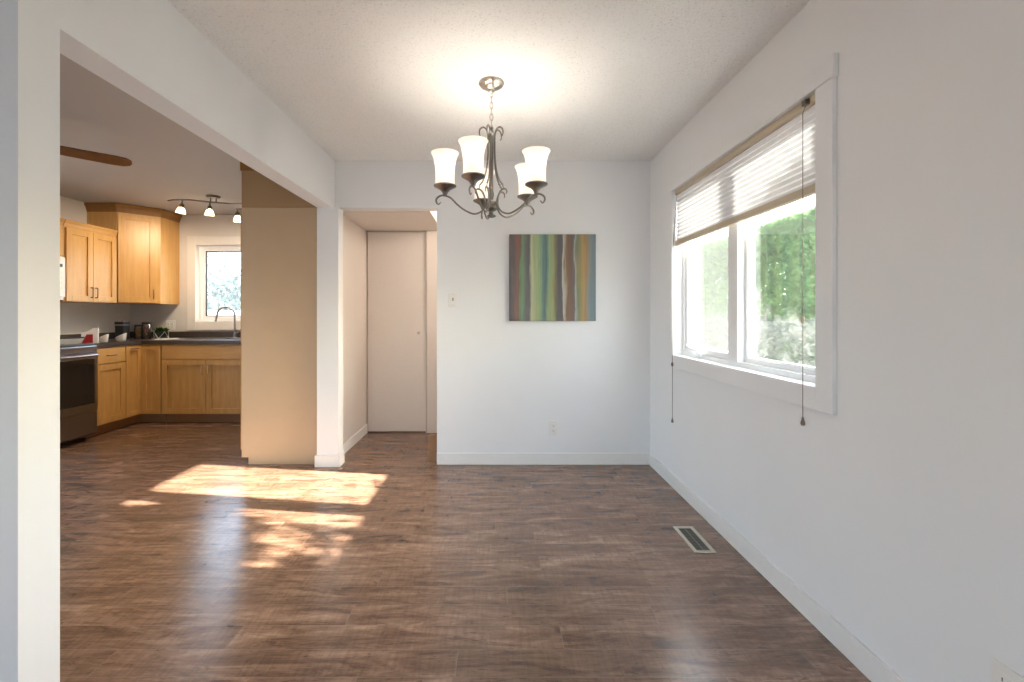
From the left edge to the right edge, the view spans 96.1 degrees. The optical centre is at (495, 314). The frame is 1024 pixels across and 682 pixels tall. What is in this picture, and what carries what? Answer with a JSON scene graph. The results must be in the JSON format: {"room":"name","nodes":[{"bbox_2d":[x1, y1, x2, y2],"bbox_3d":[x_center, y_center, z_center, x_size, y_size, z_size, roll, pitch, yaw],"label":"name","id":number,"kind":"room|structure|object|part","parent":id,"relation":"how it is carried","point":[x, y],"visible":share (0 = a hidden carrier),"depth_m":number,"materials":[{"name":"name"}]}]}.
{"room":"dining room","nodes":[
{"label":"dining room","id":0,"kind":"room"},
{"bbox_2d":[0,0,59,681],"bbox_3d":[-3.697,-0.020,1.306,4.805,2.440,0.120,0,0,0],"label":"wall","id":1,"kind":"structure","parent":0,"point":[29,29],"depth_m":1.27,"materials":[{"name":"white paint"}]},
{"bbox_2d":[60,196,129,334],"bbox_3d":[-4.590,-0.020,3.533,0.120,2.440,4.334,0,0,0],"label":"wall","id":2,"kind":"structure","parent":0,"point":[75,318],"depth_m":5.05,"materials":[{"name":"paint"}]},
{"bbox_2d":[60,218,64,255],"bbox_3d":[-4.338,-0.750,4.078,0.374,0.360,0.756,0,0,0],"label":"upper cabinet","id":3,"kind":"object","parent":2,"relation":"attached to","point":[62,220],"visible":0.07,"depth_m":4.42,"materials":[{"name":"brown wood"}]},
{"bbox_3d":[-4.189,-0.719,4.261,0.021,0.285,0.362,0,0,0],"label":"door","id":4,"kind":"part","parent":3,"relation":"part of","materials":[{"name":"brown wood"}]},
{"bbox_2d":[60,256,64,299],"bbox_3d":[-4.324,-0.355,4.081,0.399,0.420,0.752,0,0,0],"label":"microwave oven","id":5,"kind":"object","parent":3,"relation":"attached to","point":[62,259],"visible":0.22,"depth_m":4.42,"materials":[{"name":"white plastic"}]},
{"bbox_2d":[60,219,118,302],"bbox_3d":[-4.338,-0.530,4.774,0.374,0.800,0.623,0,0,0],"label":"upper cabinet","id":6,"kind":"object","parent":2,"relation":"attached to","point":[89,251],"visible":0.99,"depth_m":4.74,"materials":[{"name":"brown wood"}]},
{"bbox_3d":[-4.189,-0.495,4.625,0.021,0.715,0.294,0,0,0],"label":"door","id":7,"kind":"part","parent":6,"relation":"part of","materials":[{"name":"brown wood"}]},
{"bbox_3d":[-4.196,-0.897,4.774,0.048,0.065,0.623,0,0,0],"label":"crown moulding","id":8,"kind":"part","parent":6,"relation":"part of","materials":[{"name":"brown wood"}]},
{"bbox_3d":[-4.189,-0.495,4.922,0.021,0.715,0.294,0,0,0],"label":"door","id":9,"kind":"part","parent":6,"relation":"part of","materials":[{"name":"brown wood"}]},
{"bbox_2d":[84,202,181,304],"bbox_3d":[-4.206,-0.683,5.376,0.642,1.107,0.642,0,0,0],"label":"upper cabinet","id":10,"kind":"object","parent":2,"relation":"attached to","point":[147,237],"visible":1,"depth_m":5.26,"materials":[{"name":"brown wood"}]},
{"bbox_3d":[-4.134,-1.190,5.304,0.281,0.095,0.908,0,0,45],"label":"crown moulding","id":11,"kind":"part","parent":10,"relation":"part of","materials":[{"name":"brown wood"}]},
{"bbox_3d":[-4.062,-0.637,5.216,0.021,0.995,0.349,0,0,44],"label":"door","id":12,"kind":"part","parent":10,"relation":"part of","materials":[{"name":"brown wood"}]},
{"bbox_2d":[130,215,240,331],"bbox_3d":[-2.982,-0.020,5.770,3.335,2.440,0.140,0,0,0],"label":"wall","id":13,"kind":"structure","parent":0,"point":[189,225],"depth_m":5.70,"materials":[{"name":"paint"}]},
{"bbox_2d":[60,332,240,338],"bbox_3d":[-3.300,0.242,5.091,2.460,0.075,1.217,0,0,0],"label":"backsplash","id":14,"kind":"structure","parent":13,"relation":"attached to","point":[111,334],"depth_m":5.68,"materials":[{"name":"laminate"}]},
{"bbox_2d":[166,320,174,329],"bbox_3d":[-4.030,0.125,5.695,0.115,0.115,0.010,0,0,0],"label":"wall outlet","id":15,"kind":"object","parent":13,"relation":"attached to","point":[170,324],"visible":0.98,"depth_m":5.69,"materials":[{"name":"white plastic"}]},
{"bbox_2d":[187,236,240,329],"bbox_3d":[-3.216,-0.394,5.756,1.202,1.157,0.148,0,0,0],"label":"window","id":16,"kind":"structure","parent":13,"relation":"in","point":[206,322],"depth_m":5.68,"materials":[{"name":"paint"}]},
{"bbox_3d":[-3.216,-0.394,5.790,0.992,0.947,0.080,0,0,0],"label":"frame","id":17,"kind":"part","parent":16,"relation":"part of","materials":[{"name":"white plastic"}]},
{"bbox_3d":[-3.216,-0.394,5.790,0.932,0.887,0.040,0,0,0],"label":"sash","id":18,"kind":"part","parent":16,"relation":"part of","materials":[{"name":"white plastic"}]},
{"bbox_2d":[60,0,342,454],"bbox_3d":[-1.330,-0.020,2.593,0.170,2.440,2.454,0,0,0],"label":"wall","id":19,"kind":"structure","parent":0,"point":[148,50],"depth_m":2.20,"materials":[{"name":"white paint"}]},
{"bbox_2d":[315,451,344,466],"bbox_3d":[-1.330,1.154,3.682,0.198,0.092,0.122,0,0,0],"label":"baseboard","id":20,"kind":"structure","parent":19,"relation":"attached to","point":[320,460],"depth_m":3.62,"materials":[{"name":"white wood"}]},
{"bbox_2d":[343,216,366,442],"bbox_3d":[-1.367,-0.020,4.721,0.095,2.440,1.957,0,0,0],"label":"wall","id":21,"kind":"structure","parent":0,"point":[354,236],"depth_m":4.26,"materials":[{"name":"paint"}]},
{"bbox_2d":[343,424,367,452],"bbox_3d":[-1.313,1.154,4.212,0.014,0.092,0.937,0,0,0],"label":"baseboard","id":22,"kind":"structure","parent":21,"relation":"attached to","point":[363,431],"depth_m":4.28,"materials":[{"name":"white wood"}]},
{"bbox_2d":[343,211,436,230],"bbox_3d":[-0.933,-1.018,4.250,0.774,0.323,0.860,0,0,0],"label":"ceiling","id":23,"kind":"structure","parent":0,"point":[367,220],"depth_m":4.17,"materials":[{"name":"paint"}]},
{"bbox_2d":[427,231,436,432],"bbox_3d":[0.020,-0.020,4.740,2.680,2.440,0.120,0,0,0],"label":"wall","id":24,"kind":"structure","parent":0,"point":[431,235],"depth_m":4.68,"materials":[{"name":"paint"}]},
{"bbox_2d":[367,232,425,430],"bbox_3d":[-1.013,0.172,4.689,0.598,2.032,0.076,0,0,0],"label":"door","id":25,"kind":"structure","parent":24,"relation":"in","point":[396,261],"depth_m":4.69,"materials":[{"name":"paint"}]},
{"bbox_2d":[366,231,426,432],"bbox_3d":[-1.010,0.172,4.708,0.620,2.056,0.064,0,0,0],"label":"trim","id":26,"kind":"structure","parent":24,"relation":"attached to","point":[366,231],"depth_m":4.68,"materials":[{"name":"white wood"}]},
{"bbox_2d":[60,0,809,214],"bbox_3d":[-2.370,-1.265,0.610,7.460,0.050,10.420,0,0,0],"label":"ceiling","id":27,"kind":"structure","parent":0,"point":[366,80],"depth_m":2.44,"materials":[{"name":"white paint"}]},
{"bbox_2d":[60,146,131,165],"bbox_3d":[-2.887,-1.077,2.553,1.226,0.325,1.226,0,0,0],"label":"ceiling fan","id":28,"kind":"object","parent":27,"relation":"hanging from","point":[65,151],"visible":0.13,"depth_m":2.90,"materials":[{"name":"brown wood"}]},
{"bbox_2d":[167,195,241,221],"bbox_3d":[-2.900,-1.135,4.946,1.044,0.211,0.391,0,0,-15],"label":"track light","id":29,"kind":"object","parent":27,"relation":"attached to","point":[180,209],"visible":0.82,"depth_m":4.78,"materials":[{"name":"silver metal"}]},
{"bbox_3d":[-3.232,-1.067,4.714,0.091,0.075,0.091,0,0,0],"label":"lamp shade","id":30,"kind":"part","parent":29,"relation":"part of","materials":[{"name":"white glass"}]},
{"bbox_3d":[-2.894,-1.178,4.933,1.043,0.016,0.335,0,0,-13],"label":"rail","id":31,"kind":"part","parent":29,"relation":"part of","materials":[{"name":"silver metal"}]},
{"bbox_3d":[-2.996,-1.067,4.809,0.091,0.069,0.091,0,0,0],"label":"lamp shade","id":32,"kind":"part","parent":29,"relation":"part of","materials":[{"name":"white glass"}]},
{"bbox_3d":[-2.868,-1.067,5.110,0.091,0.063,0.091,0,0,0],"label":"lamp shade","id":33,"kind":"part","parent":29,"relation":"part of","materials":[{"name":"white glass"}]},
{"bbox_2d":[431,76,550,219],"bbox_3d":[0.005,-0.879,2.429,0.564,0.722,0.622,0,0,31],"label":"chandelier","id":34,"kind":"object","parent":27,"relation":"hanging from","point":[532,173],"visible":1,"depth_m":2.35,"materials":[{"name":"white glass"}]},
{"bbox_3d":[-0.264,-0.756,2.386,0.146,0.166,0.146,0,0,0],"label":"lamp shade","id":35,"kind":"part","parent":34,"relation":"part of","materials":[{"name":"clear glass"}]},
{"bbox_3d":[-0.176,-0.765,2.412,0.286,0.472,0.013,0,0,-16],"label":"arm","id":36,"kind":"part","parent":34,"relation":"part of","materials":[{"name":"grey metal"}]},
{"bbox_3d":[-0.110,-0.756,2.220,0.146,0.166,0.146,0,0,0],"label":"lamp shade","id":37,"kind":"part","parent":34,"relation":"part of","materials":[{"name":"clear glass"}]},
{"bbox_3d":[-0.078,-0.765,2.307,0.014,0.472,0.286,0,0,20],"label":"arm","id":38,"kind":"part","parent":34,"relation":"part of","materials":[{"name":"grey metal"}]},
{"bbox_3d":[-0.076,-0.756,2.700,0.146,0.166,0.146,0,0,0],"label":"lamp shade","id":39,"kind":"part","parent":34,"relation":"part of","materials":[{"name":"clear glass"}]},
{"bbox_3d":[-0.057,-0.765,2.609,0.013,0.472,0.286,0,0,-12],"label":"arm","id":40,"kind":"part","parent":34,"relation":"part of","materials":[{"name":"grey metal"}]},
{"bbox_3d":[-0.024,-1.087,2.455,0.016,0.229,0.016,0,0,45],"label":"chain","id":41,"kind":"part","parent":34,"relation":"part of","materials":[{"name":"silver metal"}]},
{"bbox_3d":[0.104,-0.765,2.548,0.286,0.472,0.014,0,0,-36],"label":"arm","id":42,"kind":"part","parent":34,"relation":"part of","materials":[{"name":"grey metal"}]},
{"bbox_3d":[0.121,-0.765,2.393,0.286,0.472,0.013,0,0,23],"label":"arm","id":43,"kind":"part","parent":34,"relation":"part of","materials":[{"name":"grey metal"}]},
{"bbox_3d":[0.178,-0.756,2.602,0.146,0.166,0.146,0,0,0],"label":"lamp shade","id":44,"kind":"part","parent":34,"relation":"part of","materials":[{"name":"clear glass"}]},
{"bbox_3d":[0.206,-0.756,2.357,0.146,0.166,0.146,0,0,0],"label":"lamp shade","id":45,"kind":"part","parent":34,"relation":"part of","materials":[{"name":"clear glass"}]},
{"bbox_2d":[60,422,870,681],"bbox_3d":[-2.370,1.230,0.610,7.460,0.060,10.420,0,0,0],"label":"floor","id":46,"kind":"structure","parent":0,"point":[183,558],"depth_m":2.11,"materials":[{"name":"laminate"}]},
{"bbox_2d":[60,343,98,443],"bbox_3d":[-4.156,0.645,4.085,0.722,1.010,0.768,0,0,0],"label":"electric range","id":47,"kind":"object","parent":46,"relation":"on","point":[78,362],"visible":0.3,"depth_m":4.25,"materials":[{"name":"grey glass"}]},
{"bbox_2d":[60,337,84,344],"bbox_3d":[-4.020,0.241,4.310,0.247,0.063,0.219,0,0,0],"label":"serving dish","id":48,"kind":"object","parent":47,"relation":"on","point":[63,340],"visible":0.69,"depth_m":4.27,"materials":[{"name":"white ceramic"}]},
{"bbox_2d":[60,343,95,347],"bbox_3d":[-4.199,0.284,4.085,0.635,0.020,0.768,0,0,0],"label":"cooktop","id":49,"kind":"object","parent":47,"relation":"in","point":[83,345],"depth_m":4.30,"materials":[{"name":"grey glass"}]},
{"bbox_3d":[-3.881,1.028,4.085,0.029,0.205,0.752,0,0,0],"label":"drawer","id":50,"kind":"part","parent":47,"relation":"part of","materials":[{"name":"silver metal"}]},
{"bbox_3d":[-3.883,0.325,4.085,0.028,0.060,0.760,0,0,0],"label":"control panel","id":51,"kind":"part","parent":47,"relation":"part of","materials":[{"name":"silver metal"}]},
{"bbox_3d":[-3.879,0.637,4.085,0.034,0.555,0.752,0,0,0],"label":"oven door","id":52,"kind":"part","parent":47,"relation":"part of","materials":[{"name":"black glass"}]},
{"bbox_3d":[-3.829,0.384,4.085,0.068,0.027,0.684,0,0,0],"label":"handle","id":53,"kind":"part","parent":47,"relation":"part of","materials":[{"name":"silver metal"}]},
{"bbox_2d":[81,346,125,437],"bbox_3d":[-4.203,0.761,4.673,0.644,0.878,0.375,0,0,0],"label":"base cabinet","id":54,"kind":"object","parent":46,"relation":"on","point":[111,409],"visible":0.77,"depth_m":4.69,"materials":[{"name":"brown wood"}]},
{"bbox_3d":[-3.921,0.409,4.673,0.019,0.150,0.367,0,0,0],"label":"drawer","id":55,"kind":"part","parent":54,"relation":"part of","materials":[{"name":"brown wood"}]},
{"bbox_3d":[-3.920,0.792,4.673,0.021,0.592,0.367,0,0,0],"label":"door","id":56,"kind":"part","parent":54,"relation":"part of","materials":[{"name":"brown wood"}]},
{"bbox_2d":[118,344,166,427],"bbox_3d":[-4.112,0.761,5.279,0.830,0.878,0.835,0,0,0],"label":"base cabinet","id":57,"kind":"object","parent":46,"relation":"on","point":[143,361],"visible":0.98,"depth_m":5.07,"materials":[{"name":"brown wood"}]},
{"bbox_3d":[-3.920,0.711,4.968,0.021,0.755,0.205,0,0,0],"label":"door","id":58,"kind":"part","parent":57,"relation":"part of","materials":[{"name":"brown wood"}]},
{"bbox_2d":[60,332,240,347],"bbox_3d":[-3.300,0.263,5.091,2.460,0.115,1.217,0,0,0],"label":"countertop","id":59,"kind":"structure","parent":57,"relation":"on","point":[111,342],"depth_m":5.06,"materials":[{"name":"stone"}]},
{"bbox_2d":[81,328,98,342],"bbox_3d":[-4.027,0.204,4.566,0.125,0.150,0.061,0,0,-32],"label":"carton","id":60,"kind":"object","parent":59,"relation":"on","point":[91,336],"visible":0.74,"depth_m":4.55,"materials":[{"name":"white cardboard"}]},
{"bbox_2d":[82,334,92,342],"bbox_3d":[-4.027,0.234,4.531,0.086,0.085,0.001,0,0,-32],"label":"print","id":61,"kind":"object","parent":60,"relation":"attached to","point":[88,338],"depth_m":4.53},
{"bbox_2d":[99,334,108,342],"bbox_3d":[-4.020,0.236,4.700,0.104,0.085,0.104,0,0,-17],"label":"bowl","id":62,"kind":"object","parent":59,"relation":"on","point":[104,338],"visible":0.95,"depth_m":4.67,"materials":[{"name":"white ceramic"}]},
{"bbox_2d":[115,333,126,340],"bbox_3d":[-4.060,0.236,4.980,0.104,0.085,0.104,0,0,-17],"label":"bowl","id":63,"kind":"object","parent":59,"relation":"on","point":[122,337],"visible":1,"depth_m":4.95,"materials":[{"name":"white ceramic"}]},
{"bbox_2d":[114,320,130,339],"bbox_3d":[-4.240,0.167,5.220,0.106,0.224,0.106,0,0,0],"label":"coffee canister","id":64,"kind":"object","parent":59,"relation":"on","point":[121,327],"visible":0.9,"depth_m":5.17,"materials":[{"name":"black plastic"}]},
{"bbox_3d":[-4.240,0.090,5.220,0.106,0.031,0.106,0,0,0],"label":"lid","id":65,"kind":"part","parent":64,"relation":"part of","materials":[{"name":"black plastic"}]},
{"bbox_2d":[134,325,144,338],"bbox_3d":[-4.185,0.197,5.400,0.106,0.165,0.106,0,0,0],"label":"jar","id":66,"kind":"object","parent":59,"relation":"on","point":[137,331],"visible":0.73,"depth_m":5.37,"materials":[{"name":"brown glass"}]},
{"bbox_2d":[141,322,150,338],"bbox_3d":[-4.075,0.181,5.360,0.096,0.195,0.096,0,0,0],"label":"jar","id":67,"kind":"object","parent":59,"relation":"on","point":[147,333],"visible":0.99,"depth_m":5.34,"materials":[{"name":"clear glass"}]},
{"bbox_2d":[152,327,169,338],"bbox_3d":[-3.952,0.207,5.414,0.171,0.142,0.164,0,0,0],"label":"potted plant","id":68,"kind":"object","parent":59,"relation":"on","point":[161,332],"visible":1,"depth_m":5.38,"materials":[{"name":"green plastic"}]},
{"bbox_2d":[154,331,167,337],"bbox_3d":[-3.945,0.231,5.420,0.140,0.073,0.140,0,0,0],"label":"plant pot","id":69,"kind":"object","parent":68,"relation":"on","point":[159,334],"depth_m":5.38,"materials":[{"name":"white plastic"}]},
{"bbox_2d":[155,338,178,339],"bbox_3d":[-3.729,0.273,5.213,0.160,0.012,0.180,0,0,-9],"label":"cutting board","id":70,"kind":"object","parent":59,"relation":"on","point":[161,338],"visible":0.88,"depth_m":5.23,"materials":[{"name":"white ceramic"}]},
{"bbox_2d":[172,337,240,339],"bbox_3d":[-3.230,0.363,5.375,0.810,0.181,0.440,0,0,0],"label":"sink","id":71,"kind":"object","parent":59,"relation":"in","point":[197,338],"visible":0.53,"depth_m":5.48,"materials":[{"name":"silver metal"}]},
{"bbox_2d":[215,306,240,336],"bbox_3d":[-3.256,0.087,5.605,0.307,0.386,0.055,0,0,-8],"label":"gooseneck faucet","id":72,"kind":"object","parent":59,"relation":"on","point":[219,309],"visible":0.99,"depth_m":5.60,"materials":[{"name":"silver metal"}]},
{"bbox_3d":[-3.292,0.042,5.593,0.232,0.296,0.025,0,0,-13],"label":"spout","id":73,"kind":"part","parent":72,"relation":"part of","materials":[{"name":"silver metal"}]},
{"bbox_3d":[-3.804,0.711,5.080,0.208,0.755,0.021,0,0,0],"label":"door","id":74,"kind":"part","parent":57,"relation":"part of","materials":[{"name":"brown wood"}]},
{"bbox_2d":[162,344,240,421],"bbox_3d":[-3.197,0.761,5.365,0.985,0.878,0.649,0,0,0],"label":"base cabinet","id":75,"kind":"object","parent":46,"relation":"on","point":[201,382],"visible":0.82,"depth_m":5.08,"materials":[{"name":"brown wood"}]},
{"bbox_3d":[-3.443,0.792,5.080,0.486,0.592,0.021,0,0,0],"label":"door","id":76,"kind":"part","parent":75,"relation":"part of","materials":[{"name":"brown wood"}]},
{"bbox_3d":[-3.197,0.409,5.080,0.977,0.150,0.019,0,0,0],"label":"false drawer","id":77,"kind":"part","parent":75,"relation":"part of","materials":[{"name":"brown wood"}]},
{"bbox_3d":[-2.951,0.792,5.080,0.486,0.592,0.021,0,0,0],"label":"door","id":78,"kind":"part","parent":75,"relation":"part of","materials":[{"name":"brown wood"}]},
{"bbox_2d":[240,162,316,463],"bbox_3d":[-1.753,-0.016,4.147,0.684,2.432,0.906,0,0,0],"label":"partition wall","id":79,"kind":"structure","parent":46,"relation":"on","point":[279,227],"depth_m":3.70,"materials":[{"name":"beige paint"}]},
{"bbox_3d":[-2.055,0.123,3.939,0.021,1.930,0.436,0,0,0],"label":"door","id":80,"kind":"part","parent":79,"relation":"part of","materials":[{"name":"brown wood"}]},
{"bbox_3d":[-1.734,-1.196,4.147,0.647,0.072,0.906,0,0,0],"label":"crown moulding","id":81,"kind":"part","parent":79,"relation":"part of","materials":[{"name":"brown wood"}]},
{"bbox_3d":[-1.728,-1.012,3.708,0.635,0.295,0.017,0,0,0],"label":"panel","id":82,"kind":"part","parent":79,"relation":"part of","materials":[{"name":"beige paint"}]},
{"bbox_2d":[673,526,716,552],"bbox_3d":[1.056,1.198,2.461,0.112,0.005,0.285,0,0,0],"label":"floor vent","id":83,"kind":"object","parent":46,"relation":"in","point":[694,540],"visible":1,"depth_m":2.45,"materials":[{"name":"beige metal"}]},
{"bbox_2d":[335,161,649,452],"bbox_3d":[0.033,-0.020,3.760,2.655,2.440,0.120,0,0,0],"label":"wall","id":84,"kind":"structure","parent":0,"point":[501,382],"depth_m":3.70,"materials":[{"name":"white paint"}]},
{"bbox_2d":[429,434,436,461],"bbox_3d":[-0.512,1.087,3.765,0.071,0.225,0.040,0,0,0],"label":"trim","id":85,"kind":"structure","parent":84,"relation":"attached to","point":[432,437],"depth_m":3.75,"materials":[{"name":"brown wood"}]},
{"bbox_2d":[449,292,456,305],"bbox_3d":[-0.346,-0.126,3.691,0.070,0.115,0.018,0,0,0],"label":"light switch","id":86,"kind":"object","parent":84,"relation":"attached to","point":[452,295],"visible":1,"depth_m":3.69,"materials":[{"name":"white plastic"}]},
{"bbox_2d":[437,453,648,464],"bbox_3d":[0.376,1.154,3.693,1.701,0.092,0.014,0,0,0],"label":"baseboard","id":87,"kind":"structure","parent":84,"relation":"attached to","point":[442,458],"depth_m":3.69,"materials":[{"name":"white wood"}]},
{"bbox_2d":[509,234,595,320],"bbox_3d":[0.451,-0.298,3.683,0.691,0.692,0.032,0,0,0],"label":"canvas painting","id":88,"kind":"object","parent":84,"relation":"attached to","point":[552,277],"visible":1,"depth_m":3.67},
{"bbox_2d":[549,421,557,434],"bbox_3d":[0.462,0.908,3.695,0.070,0.115,0.010,0,0,0],"label":"wall outlet","id":89,"kind":"object","parent":84,"relation":"attached to","point":[553,425],"visible":1,"depth_m":3.69,"materials":[{"name":"white plastic"}]},
{"bbox_2d":[650,0,1023,681],"bbox_3d":[1.320,-0.020,-0.390,0.160,2.440,8.420,0,0,0],"label":"wall","id":90,"kind":"structure","parent":0,"point":[899,511],"depth_m":1.40,"materials":[{"name":"white paint"}]},
{"bbox_2d":[665,53,838,414],"bbox_3d":[1.296,-0.293,2.489,0.157,1.312,1.653,0,0,0],"label":"window","id":91,"kind":"structure","parent":90,"relation":"in","point":[742,281],"depth_m":2.19,"materials":[{"name":"white paint"}]},
{"bbox_3d":[1.276,0.231,2.971,0.042,0.074,0.183,0,0,0],"label":"crank handle","id":92,"kind":"part","parent":91,"relation":"part of","materials":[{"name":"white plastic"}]},
{"bbox_3d":[1.330,-0.290,2.860,0.050,1.083,0.629,0,0,0],"label":"casement sash","id":93,"kind":"part","parent":91,"relation":"part of","materials":[{"name":"white plastic"}]},
{"bbox_3d":[1.330,-0.290,2.860,0.004,1.003,0.549,0,0,0],"label":"glass pane","id":94,"kind":"part","parent":91,"relation":"part of","materials":[{"name":"clear glass"}]},
{"bbox_2d":[671,94,814,425],"bbox_3d":[1.244,-0.060,2.481,0.071,1.606,1.430,0,0,0],"label":"window shade","id":95,"kind":"object","parent":91,"relation":"attached to","point":[773,169],"visible":0.88,"depth_m":2.23,"materials":[{"name":"fabric"}]},
{"bbox_3d":[1.232,-0.062,3.173,0.033,1.544,0.005,0,0,14],"label":"lift cord","id":96,"kind":"part","parent":95,"relation":"part of","materials":[{"name":"fabric"}]},
{"bbox_3d":[1.258,-0.498,2.481,0.028,0.036,1.428,0,0,0],"label":"rail","id":97,"kind":"part","parent":95,"relation":"part of","materials":[{"name":"beige plastic"}]},
{"bbox_3d":[1.230,-0.217,1.832,0.019,1.255,0.003,0,0,0],"label":"lift cord","id":98,"kind":"part","parent":95,"relation":"part of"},
{"bbox_3d":[1.330,-0.294,2.481,0.090,1.140,1.438,0,0,0],"label":"frame","id":99,"kind":"part","parent":91,"relation":"part of","materials":[{"name":"white plastic"}]},
{"bbox_3d":[1.345,-0.290,2.119,0.040,1.083,0.662,0,0,0],"label":"fixed sash","id":100,"kind":"part","parent":91,"relation":"part of","materials":[{"name":"white plastic"}]},
{"bbox_3d":[1.345,-0.290,2.119,0.004,1.023,0.602,0,0,0],"label":"glass pane","id":101,"kind":"part","parent":91,"relation":"part of","materials":[{"name":"clear glass"}]},
{"bbox_2d":[649,453,905,681],"bbox_3d":[1.233,1.154,-0.400,0.014,0.092,8.200,0,0,0],"label":"baseboard","id":102,"kind":"structure","parent":90,"relation":"attached to","point":[852,648],"depth_m":1.90,"materials":[{"name":"white wood"}]},
{"bbox_2d":[992,657,1023,681],"bbox_3d":[1.235,0.908,1.112,0.010,0.115,0.070,0,0,0],"label":"wall outlet","id":103,"kind":"object","parent":90,"relation":"attached to","point":[1001,672],"visible":1,"depth_m":1.12,"materials":[{"name":"white plastic"}]},
{"bbox_2d":[998,672,1012,681],"bbox_3d":[1.234,0.888,1.112,0.005,0.029,0.033,0,0,0],"label":"receptacle","id":104,"kind":"object","parent":103,"relation":"attached to","point":[1002,676],"depth_m":1.11,"materials":[{"name":"white plastic"}]},
{"label":"outside","id":105,"kind":"structure","parent":0,"visible":0},
{"bbox_3d":[5.000,1.575,7.500,70.000,0.250,75.000,0,0,0],"label":"ground","id":106,"kind":"structure","parent":105,"visible":0},
{"bbox_2d":[208,268,240,309],"bbox_3d":[-6.295,0.192,11.942,2.843,2.825,3.225,0,0,-19],"label":"tree","id":107,"kind":"object","parent":106,"relation":"on","point":[219,300],"visible":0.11,"depth_m":11.35,"materials":[{"name":"green plant"}]},
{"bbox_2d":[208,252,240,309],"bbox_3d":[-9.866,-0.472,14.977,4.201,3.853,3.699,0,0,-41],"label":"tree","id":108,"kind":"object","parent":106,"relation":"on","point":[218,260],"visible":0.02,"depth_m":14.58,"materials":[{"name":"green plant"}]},
{"bbox_2d":[208,310,240,314],"bbox_3d":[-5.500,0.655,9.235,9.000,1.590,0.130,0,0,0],"label":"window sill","id":109,"kind":"structure","parent":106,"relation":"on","point":[210,312],"depth_m":9.17,"materials":[{"name":"white wood"}]}
]}

